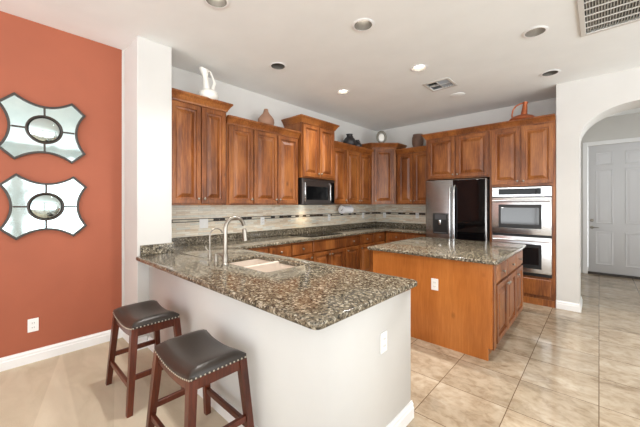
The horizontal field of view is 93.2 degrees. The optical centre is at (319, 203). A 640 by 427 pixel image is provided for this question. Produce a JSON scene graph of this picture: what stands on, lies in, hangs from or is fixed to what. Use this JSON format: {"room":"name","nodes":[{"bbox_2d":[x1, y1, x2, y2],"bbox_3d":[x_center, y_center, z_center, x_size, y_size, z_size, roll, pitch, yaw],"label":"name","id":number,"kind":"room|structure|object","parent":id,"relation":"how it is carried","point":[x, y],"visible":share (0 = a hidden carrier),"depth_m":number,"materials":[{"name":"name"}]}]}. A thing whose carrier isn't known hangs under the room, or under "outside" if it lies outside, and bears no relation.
{"room":"kitchen","nodes":[
{"label":"kitchen","id":0,"kind":"room"},
{"bbox_2d":[0,11,121,357],"bbox_3d":[-3.703,-0.100,1.531,0.120,3.040,4.630,0,0,43],"label":"wall","id":1,"kind":"structure","parent":0,"point":[73,285],"depth_m":2.84,"materials":[{"name":"orange paint"}]},
{"bbox_2d":[28,317,38,332],"bbox_3d":[-2.547,1.080,2.688,0.010,0.117,0.072,0,0,43],"label":"wall outlet","id":2,"kind":"object","parent":1,"relation":"attached to","point":[33,324],"visible":1,"depth_m":2.69,"materials":[{"name":"white plastic"}]},
{"bbox_2d":[0,92,85,163],"bbox_3d":[-2.484,-0.665,2.731,0.040,0.576,0.596,0,0,43],"label":"wall mirror","id":3,"kind":"object","parent":1,"relation":"attached to","point":[32,128],"visible":1,"depth_m":2.71,"materials":[{"name":"metal"}]},
{"bbox_2d":[27,117,60,141],"bbox_3d":[-2.481,-0.665,2.728,0.030,0.226,0.226,0,0,43],"label":"convex mirror","id":4,"kind":"object","parent":3,"relation":"attached to","point":[39,129],"depth_m":2.72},
{"bbox_2d":[0,173,86,239],"bbox_3d":[-2.477,0.028,2.740,0.040,0.576,0.596,0,0,43],"label":"wall mirror","id":5,"kind":"object","parent":1,"relation":"attached to","point":[37,206],"visible":1,"depth_m":2.71,"materials":[{"name":"metal"}]},
{"bbox_2d":[29,194,61,218],"bbox_3d":[-2.473,0.028,2.736,0.030,0.226,0.226,0,0,43],"label":"convex mirror","id":6,"kind":"object","parent":5,"relation":"attached to","point":[41,206],"depth_m":2.73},
{"bbox_2d":[0,327,122,371],"bbox_3d":[-3.612,1.353,1.528,0.017,0.110,4.549,0,0,43],"label":"baseboard","id":7,"kind":"structure","parent":1,"relation":"attached to","point":[27,357],"depth_m":2.78,"materials":[{"name":"paint"}]},
{"bbox_2d":[0,337,228,426],"bbox_3d":[-2.562,1.414,0.628,2.780,0.012,4.650,0,0,43],"label":"floor","id":8,"kind":"structure","parent":0,"point":[70,389],"depth_m":2.22,"materials":[{"name":"beige carpet"}]},
{"bbox_2d":[105,300,182,417],"bbox_3d":[-1.334,1.107,2.318,0.558,0.601,0.398,0,0,43],"label":"bar stool","id":9,"kind":"object","parent":8,"relation":"on","point":[135,320],"visible":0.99,"depth_m":2.22,"materials":[{"name":"wood"}]},
{"bbox_2d":[113,300,179,328],"bbox_3d":[-1.334,0.848,2.318,0.466,0.082,0.317,0,0,43],"label":"seat cushion","id":10,"kind":"object","parent":9,"relation":"on","point":[149,314],"depth_m":2.24,"materials":[{"name":"leather"}]},
{"bbox_2d":[124,36,171,340],"bbox_3d":[-1.808,-0.100,3.177,0.434,3.040,0.320,0,0,43],"label":"wall pier","id":11,"kind":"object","parent":8,"relation":"on","point":[147,63],"visible":0.66,"depth_m":3.02,"materials":[{"name":"paint"}]},
{"bbox_2d":[123,332,128,343],"bbox_3d":[-1.909,1.353,3.041,0.434,0.110,0.017,0,0,43],"label":"baseboard","id":12,"kind":"object","parent":11,"relation":"attached to","point":[125,336],"visible":0.15,"depth_m":3.09,"materials":[{"name":"paint"}]},
{"bbox_2d":[146,329,253,426],"bbox_3d":[-0.687,1.107,1.722,0.558,0.601,0.398,0,0,43],"label":"bar stool","id":13,"kind":"object","parent":8,"relation":"on","point":[194,360],"visible":1,"depth_m":1.67,"materials":[{"name":"wood"}]},
{"bbox_2d":[154,329,245,381],"bbox_3d":[-0.687,0.848,1.722,0.466,0.082,0.317,0,0,43],"label":"seat cushion","id":14,"kind":"object","parent":13,"relation":"on","point":[195,356],"depth_m":1.64,"materials":[{"name":"leather"}]},
{"bbox_2d":[122,50,375,305],"bbox_3d":[-0.419,-0.100,5.093,0.120,3.040,5.060,0,0,43],"label":"wall","id":15,"kind":"structure","parent":0,"point":[247,104],"depth_m":4.31,"materials":[{"name":"paint"}]},
{"bbox_2d":[172,88,232,204],"bbox_3d":[-1.460,-0.600,3.583,0.388,1.240,0.741,0,0,43],"label":"upper cabinet","id":16,"kind":"object","parent":15,"relation":"attached to","point":[198,121],"visible":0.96,"depth_m":3.44,"materials":[{"name":"brown wood"}]},
{"bbox_2d":[199,67,218,99],"bbox_3d":[-1.313,-1.389,3.569,0.224,0.362,0.227,0,0,43],"label":"pitcher","id":17,"kind":"object","parent":16,"relation":"on","point":[206,91],"visible":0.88,"depth_m":3.51,"materials":[{"name":"white ceramic"}]},
{"bbox_2d":[226,115,300,204],"bbox_3d":[-0.839,-0.530,4.256,0.388,1.100,1.206,0,0,43],"label":"upper cabinet","id":18,"kind":"object","parent":15,"relation":"attached to","point":[262,158],"visible":0.99,"depth_m":4.07,"materials":[{"name":"brown wood"}]},
{"bbox_2d":[258,109,273,124],"bbox_3d":[-0.765,-1.202,4.289,0.236,0.268,0.236,0,0,43],"label":"vase","id":19,"kind":"object","parent":18,"relation":"on","point":[266,118],"visible":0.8,"depth_m":4.20,"materials":[{"name":"ceramic"}]},
{"bbox_2d":[172,204,425,237],"bbox_3d":[0.237,0.213,4.640,1.456,0.384,4.594,0,0,43],"label":"tile backsplash","id":20,"kind":"structure","parent":15,"relation":"attached to","point":[185,218],"depth_m":4.74,"materials":[{"name":"stone"}]},
{"bbox_2d":[199,219,207,227],"bbox_3d":[-1.472,0.255,3.840,0.010,0.117,0.115,0,0,43],"label":"light switch","id":21,"kind":"object","parent":20,"relation":"attached to","point":[203,223],"visible":1,"depth_m":3.83,"materials":[{"name":"white plastic"}]},
{"bbox_2d":[260,217,264,224],"bbox_3d":[-0.856,0.260,4.509,0.010,0.117,0.072,0,0,43],"label":"wall outlet","id":22,"kind":"object","parent":20,"relation":"attached to","point":[262,219],"visible":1,"depth_m":4.50,"materials":[{"name":"white plastic"}]},
{"bbox_2d":[281,114,339,179],"bbox_3d":[-0.140,-0.860,4.963,0.458,0.930,0.896,0,0,43],"label":"upper cabinet","id":23,"kind":"object","parent":15,"relation":"attached to","point":[316,141],"visible":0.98,"depth_m":4.76,"materials":[{"name":"brown wood"}]},
{"bbox_2d":[298,178,334,204],"bbox_3d":[-0.137,-0.184,4.961,0.448,0.412,0.757,0,0,43],"label":"microwave","id":24,"kind":"object","parent":23,"relation":"attached to","point":[310,191],"visible":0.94,"depth_m":4.78,"materials":[{"name":"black metal"}]},
{"bbox_2d":[333,141,373,204],"bbox_3d":[0.513,-0.525,5.723,0.388,1.090,1.221,0,0,43],"label":"upper cabinet","id":25,"kind":"object","parent":15,"relation":"attached to","point":[352,179],"visible":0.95,"depth_m":5.59,"materials":[{"name":"brown wood"}]},
{"bbox_2d":[338,205,353,213],"bbox_3d":[0.496,0.106,5.745,0.148,0.169,0.304,0,0,43],"label":"paper towel holder","id":26,"kind":"object","parent":25,"relation":"attached to","point":[342,209],"visible":0.93,"depth_m":5.67,"materials":[{"name":"paper"}]},
{"bbox_2d":[343,134,355,144],"bbox_3d":[0.557,-1.183,5.723,0.250,0.250,0.250,0,0,43],"label":"jug","id":27,"kind":"object","parent":25,"relation":"on","point":[349,139],"visible":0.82,"depth_m":5.63,"materials":[{"name":"black ceramic"}]},
{"bbox_2d":[355,140,361,146],"bbox_3d":[0.725,-1.142,5.861,0.176,0.168,0.185,0,0,43],"label":"jug","id":28,"kind":"object","parent":25,"relation":"on","point":[358,143],"visible":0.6,"depth_m":5.80,"materials":[{"name":"black ceramic"}]},
{"bbox_2d":[362,143,406,203],"bbox_3d":[1.280,-0.595,6.286,0.752,1.230,0.754,0,0,43],"label":"upper cabinet","id":29,"kind":"object","parent":15,"relation":"attached to","point":[384,156],"visible":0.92,"depth_m":6.09,"materials":[{"name":"brown wood"}]},
{"bbox_2d":[376,131,386,142],"bbox_3d":[1.239,-1.338,6.094,0.210,0.255,0.108,0,0,-2],"label":"ring ornament","id":30,"kind":"object","parent":29,"relation":"on","point":[381,136],"visible":0.94,"depth_m":6.08,"materials":[{"name":"white ceramic"}]},
{"bbox_2d":[149,266,410,426],"bbox_3d":[-0.543,0.982,2.497,2.344,0.876,0.835,0,0,43],"label":"wall","id":31,"kind":"structure","parent":0,"point":[337,374],"depth_m":1.71,"materials":[{"name":"paint"}]},
{"bbox_2d":[137,336,146,350],"bbox_3d":[-1.728,1.353,2.929,0.017,0.110,0.100,0,0,43],"label":"baseboard","id":32,"kind":"structure","parent":31,"relation":"attached to","point":[142,339],"depth_m":2.93,"materials":[{"name":"paint"}]},
{"bbox_2d":[147,336,257,426],"bbox_3d":[-0.820,1.353,2.172,2.343,0.110,0.017,0,0,43],"label":"baseboard","id":33,"kind":"structure","parent":31,"relation":"attached to","point":[214,404],"depth_m":2.03,"materials":[{"name":"paint"}]},
{"bbox_2d":[136,222,425,329],"bbox_3d":[0.623,0.474,4.045,2.828,0.137,4.943,0,0,43],"label":"countertop","id":34,"kind":"structure","parent":31,"relation":"on","point":[312,295],"depth_m":2.10,"materials":[{"name":"stone"}]},
{"bbox_2d":[205,228,222,259],"bbox_3d":[-0.967,0.364,2.776,0.062,0.283,0.156,0,0,43],"label":"water dispenser","id":35,"kind":"object","parent":34,"relation":"on","point":[209,250],"visible":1,"depth_m":2.73,"materials":[{"name":"silver metal"}]},
{"bbox_2d":[214,253,222,261],"bbox_3d":[-0.883,0.469,2.641,0.042,0.072,0.092,0,0,43],"label":"soap dispenser","id":36,"kind":"object","parent":34,"relation":"on","point":[215,256],"visible":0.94,"depth_m":2.61,"materials":[{"name":"silver metal"}]},
{"bbox_2d":[219,216,247,265],"bbox_3d":[-0.743,0.304,2.584,0.131,0.402,0.241,0,0,43],"label":"kitchen faucet","id":37,"kind":"object","parent":34,"relation":"on","point":[224,256],"visible":1,"depth_m":2.49,"materials":[{"name":"silver metal"}]},
{"bbox_2d":[230,259,295,271],"bbox_3d":[-0.507,0.621,2.600,0.698,0.195,0.423,0,0,43],"label":"sink","id":38,"kind":"object","parent":34,"relation":"in","point":[261,265],"visible":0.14,"depth_m":2.70,"materials":[{"name":"beige ceramic"}]},
{"bbox_2d":[292,232,342,236],"bbox_3d":[-0.052,0.501,4.945,0.480,0.008,0.760,0,0,43],"label":"cooktop","id":39,"kind":"object","parent":34,"relation":"in","point":[313,234],"visible":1,"depth_m":4.86,"materials":[{"name":"black glass"}]},
{"bbox_2d":[380,330,386,353],"bbox_3d":[0.369,0.802,1.750,0.010,0.117,0.072,0,0,43],"label":"wall outlet","id":40,"kind":"object","parent":31,"relation":"attached to","point":[383,336],"visible":1,"depth_m":1.74,"materials":[{"name":"white plastic"}]},
{"bbox_2d":[386,400,413,426],"bbox_3d":[0.324,1.365,1.695,0.017,0.110,0.866,0,0,43],"label":"baseboard","id":41,"kind":"structure","parent":31,"relation":"attached to","point":[406,415],"depth_m":1.92,"materials":[{"name":"paint"}]},
{"bbox_2d":[0,0,639,131],"bbox_3d":[0.953,-1.630,0.665,8.140,0.020,9.710,0,0,43],"label":"ceiling","id":42,"kind":"structure","parent":0,"point":[480,45],"depth_m":3.08,"materials":[{"name":"paint"}]},
{"bbox_2d":[203,0,229,8],"bbox_3d":[-0.827,-1.667,2.415,0.204,0.109,0.204,0,0,43],"label":"recessed light","id":43,"kind":"object","parent":42,"relation":"in","point":[217,4],"visible":1,"depth_m":2.48,"materials":[{"name":"paint"}]},
{"bbox_2d":[269,62,286,69],"bbox_3d":[-0.495,-1.667,3.567,0.204,0.109,0.204,0,0,43],"label":"recessed light","id":44,"kind":"object","parent":42,"relation":"in","point":[275,65],"visible":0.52,"depth_m":3.62,"materials":[{"name":"paint"}]},
{"bbox_2d":[336,89,349,94],"bbox_3d":[0.334,-1.667,4.398,0.204,0.109,0.204,0,0,43],"label":"recessed light","id":45,"kind":"object","parent":42,"relation":"in","point":[340,92],"visible":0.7,"depth_m":4.44,"materials":[{"name":"paint"}]},
{"bbox_2d":[352,18,373,31],"bbox_3d":[0.391,-1.667,2.748,0.204,0.109,0.204,0,0,43],"label":"recessed light","id":46,"kind":"object","parent":42,"relation":"in","point":[360,25],"visible":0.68,"depth_m":2.81,"materials":[{"name":"paint"}]},
{"bbox_2d":[410,64,427,71],"bbox_3d":[1.184,-1.667,3.619,0.204,0.109,0.204,0,0,43],"label":"recessed light","id":47,"kind":"object","parent":42,"relation":"in","point":[420,67],"visible":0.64,"depth_m":3.65,"materials":[{"name":"paint"}]},
{"bbox_2d":[422,77,457,91],"bbox_3d":[1.637,-1.643,4.131,0.350,0.064,0.350,0,0,43],"label":"ceiling vent","id":48,"kind":"object","parent":42,"relation":"in","point":[445,82],"visible":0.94,"depth_m":4.13,"materials":[{"name":"metal"}]},
{"bbox_2d":[450,93,464,97],"bbox_3d":[2.052,-1.614,4.521,0.200,0.010,0.200,0,0,43],"label":"cover plate","id":49,"kind":"object","parent":42,"relation":"attached to","point":[455,95],"visible":1,"depth_m":4.51,"materials":[{"name":"paint"}]},
{"bbox_2d":[522,26,548,37],"bbox_3d":[2.031,-1.667,2.859,0.204,0.109,0.204,0,0,43],"label":"recessed light","id":50,"kind":"object","parent":42,"relation":"in","point":[537,31],"visible":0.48,"depth_m":2.90,"materials":[{"name":"paint"}]},
{"bbox_2d":[540,70,559,76],"bbox_3d":[2.856,-1.667,3.758,0.204,0.109,0.204,0,0,43],"label":"recessed light","id":51,"kind":"object","parent":42,"relation":"in","point":[550,72],"visible":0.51,"depth_m":3.81,"materials":[{"name":"paint"}]},
{"bbox_2d":[577,0,639,36],"bbox_3d":[2.492,-1.646,2.429,0.630,0.078,0.790,0,0,43],"label":"ceiling vent","id":52,"kind":"object","parent":42,"relation":"in","point":[590,12],"visible":1,"depth_m":2.60,"materials":[{"name":"metal"}]},
{"bbox_2d":[376,98,555,240],"bbox_3d":[2.502,-0.100,5.760,3.270,3.040,0.120,0,0,43],"label":"wall","id":53,"kind":"structure","parent":0,"point":[403,135],"depth_m":5.54,"materials":[{"name":"paint"}]},
{"bbox_2d":[395,146,425,204],"bbox_3d":[1.917,-0.530,5.948,0.757,1.100,0.388,0,0,43],"label":"upper cabinet","id":54,"kind":"object","parent":53,"relation":"attached to","point":[411,162],"visible":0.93,"depth_m":5.87,"materials":[{"name":"brown wood"}]},
{"bbox_2d":[412,134,423,146],"bbox_3d":[1.905,-1.208,5.902,0.220,0.272,0.220,0,0,43],"label":"urn","id":55,"kind":"object","parent":54,"relation":"on","point":[417,139],"visible":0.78,"depth_m":5.82,"materials":[{"name":"brown ceramic"}]},
{"bbox_2d":[421,124,489,180],"bbox_3d":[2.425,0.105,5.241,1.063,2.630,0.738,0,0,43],"label":"upper cabinet","id":56,"kind":"object","parent":53,"relation":"attached to","point":[463,153],"visible":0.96,"depth_m":4.95,"materials":[{"name":"brown wood"}]},
{"bbox_2d":[406,273,639,426],"bbox_3d":[1.943,1.460,1.813,8.200,0.080,12.700,0,0,43],"label":"floor","id":57,"kind":"structure","parent":0,"point":[552,367],"depth_m":2.54,"materials":[{"name":"tile"}]},
{"bbox_2d":[247,246,267,252],"bbox_3d":[-1.026,0.983,3.870,0.614,0.874,0.498,0,0,43],"label":"base cabinet","id":58,"kind":"object","parent":57,"relation":"on","point":[260,249],"visible":0.02,"depth_m":3.79,"materials":[{"name":"brown wood"}]},
{"bbox_2d":[268,243,290,256],"bbox_3d":[-0.722,0.983,4.200,0.614,0.874,0.391,0,0,43],"label":"base cabinet","id":59,"kind":"object","parent":57,"relation":"on","point":[285,249],"visible":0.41,"depth_m":4.02,"materials":[{"name":"brown wood"}]},
{"bbox_2d":[291,241,312,260],"bbox_3d":[-0.448,0.983,4.497,0.614,0.874,0.410,0,0,43],"label":"base cabinet","id":60,"kind":"object","parent":57,"relation":"on","point":[300,250],"visible":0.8,"depth_m":4.30,"materials":[{"name":"brown wood"}]},
{"bbox_2d":[312,236,345,266],"bbox_3d":[-0.039,0.983,4.940,0.614,0.874,0.787,0,0,43],"label":"base cabinet","id":61,"kind":"object","parent":57,"relation":"on","point":[332,251],"visible":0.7,"depth_m":4.76,"materials":[{"name":"brown wood"}]},
{"bbox_2d":[345,235,359,269],"bbox_3d":[0.365,0.983,5.378,0.614,0.874,0.397,0,0,43],"label":"base cabinet","id":62,"kind":"object","parent":57,"relation":"on","point":[352,246],"visible":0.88,"depth_m":5.19,"materials":[{"name":"brown wood"}]},
{"bbox_2d":[359,233,372,271],"bbox_3d":[0.643,0.983,5.680,0.614,0.874,0.415,0,0,43],"label":"base cabinet","id":63,"kind":"object","parent":57,"relation":"on","point":[365,240],"visible":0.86,"depth_m":5.49,"materials":[{"name":"brown wood"}]},
{"bbox_2d":[372,231,384,244],"bbox_3d":[0.935,0.983,5.997,0.614,0.874,0.438,0,0,43],"label":"base cabinet","id":64,"kind":"object","parent":57,"relation":"on","point":[378,238],"visible":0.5,"depth_m":5.79,"materials":[{"name":"brown wood"}]},
{"bbox_2d":[385,231,407,242],"bbox_3d":[1.647,0.983,6.027,0.479,0.874,0.614,0,0,43],"label":"base cabinet","id":65,"kind":"object","parent":57,"relation":"on","point":[390,236],"visible":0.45,"depth_m":5.84,"materials":[{"name":"brown wood"}]},
{"bbox_2d":[408,233,425,238],"bbox_3d":[1.968,0.983,5.732,0.385,0.874,0.614,0,0,43],"label":"base cabinet","id":66,"kind":"object","parent":57,"relation":"on","point":[410,235],"visible":0.02,"depth_m":5.57,"materials":[{"name":"brown wood"}]},
{"bbox_2d":[367,237,525,360],"bbox_3d":[1.547,0.963,3.644,1.355,0.914,1.485,0,0,43],"label":"kitchen island","id":67,"kind":"object","parent":57,"relation":"on","point":[478,297],"visible":0.99,"depth_m":3.02,"materials":[{"name":"brown wood"}]},
{"bbox_2d":[431,278,437,290],"bbox_3d":[1.155,0.815,3.049,0.072,0.117,0.010,0,0,43],"label":"wall outlet","id":68,"kind":"object","parent":67,"relation":"attached to","point":[434,282],"visible":1,"depth_m":3.05,"materials":[{"name":"white plastic"}]},
{"bbox_2d":[367,237,525,264],"bbox_3d":[1.547,0.524,3.644,1.355,0.037,1.485,0,0,43],"label":"island countertop","id":69,"kind":"structure","parent":67,"relation":"on","point":[482,252],"depth_m":3.40,"materials":[{"name":"stone"}]},
{"bbox_2d":[426,178,489,241],"bbox_3d":[2.405,0.504,5.168,0.958,1.792,0.820,0,0,43],"label":"refrigerator","id":70,"kind":"object","parent":57,"relation":"on","point":[456,208],"visible":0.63,"depth_m":4.86,"materials":[{"name":"grey metal"}]},
{"bbox_2d":[489,113,555,307],"bbox_3d":[3.112,0.105,4.608,0.801,2.630,0.738,0,0,43],"label":"tall cabinet","id":71,"kind":"object","parent":57,"relation":"on","point":[522,151],"visible":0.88,"depth_m":4.29,"materials":[{"name":"brown wood"}]},
{"bbox_2d":[492,186,551,277],"bbox_3d":[3.064,0.392,4.555,0.722,1.256,0.665,0,0,43],"label":"double oven","id":72,"kind":"object","parent":71,"relation":"in","point":[520,215],"visible":0.84,"depth_m":4.29,"materials":[{"name":"silver metal"}]},
{"bbox_2d":[509,101,534,120],"bbox_3d":[3.012,-1.359,4.513,0.340,0.302,0.340,0,0,43],"label":"copper pot","id":73,"kind":"object","parent":71,"relation":"on","point":[524,111],"visible":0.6,"depth_m":4.46,"materials":[{"name":"brown metal"}]},
{"bbox_2d":[428,11,639,85],"bbox_3d":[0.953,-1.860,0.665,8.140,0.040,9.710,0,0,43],"label":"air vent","id":74,"kind":"object","parent":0,"point":[639,11],"depth_m":3.04,"materials":[{"name":"white metal"}]},
{"bbox_2d":[556,67,639,303],"bbox_3d":[5.103,-0.100,2.680,4.730,3.040,0.440,0,0,43],"label":"wall","id":75,"kind":"structure","parent":0,"point":[582,103],"depth_m":4.00,"materials":[{"name":"paint"}]},
{"bbox_2d":[556,300,578,311],"bbox_3d":[3.298,1.365,4.034,0.240,0.110,0.017,0,0,43],"label":"baseboard","id":76,"kind":"structure","parent":75,"relation":"attached to","point":[565,305],"depth_m":4.03,"materials":[{"name":"paint"}]},
{"bbox_2d":[579,297,582,312],"bbox_3d":[3.542,1.365,4.108,0.017,0.110,0.458,0,0,43],"label":"baseboard","id":77,"kind":"object","parent":75,"relation":"attached to","point":[581,299],"visible":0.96,"depth_m":4.03,"materials":[{"name":"paint"}]},
{"bbox_2d":[581,113,639,272],"bbox_3d":[6.344,-0.140,5.420,3.020,3.120,0.150,0,0,43],"label":"wall","id":78,"kind":"structure","parent":0,"point":[628,125],"depth_m":5.93,"materials":[{"name":"paint"}]},
{"bbox_2d":[583,137,639,272],"bbox_3d":[5.769,0.090,5.832,1.065,2.660,0.021,0,0,43],"label":"trim","id":79,"kind":"structure","parent":78,"relation":"attached to","point":[585,145],"depth_m":6.15,"materials":[{"name":"paint"}]},
{"bbox_2d":[588,142,639,278],"bbox_3d":[5.793,0.130,5.859,0.915,2.581,0.121,0,0,43],"label":"door","id":80,"kind":"structure","parent":78,"relation":"in","point":[613,169],"depth_m":5.91,"materials":[{"name":"paint"}]},
{"bbox_2d":[608,108,639,116],"bbox_3d":[5.510,-1.725,4.449,2.930,0.050,2.709,0,0,43],"label":"ceiling","id":81,"kind":"structure","parent":0,"point":[637,110],"depth_m":5.66,"materials":[{"name":"paint"}]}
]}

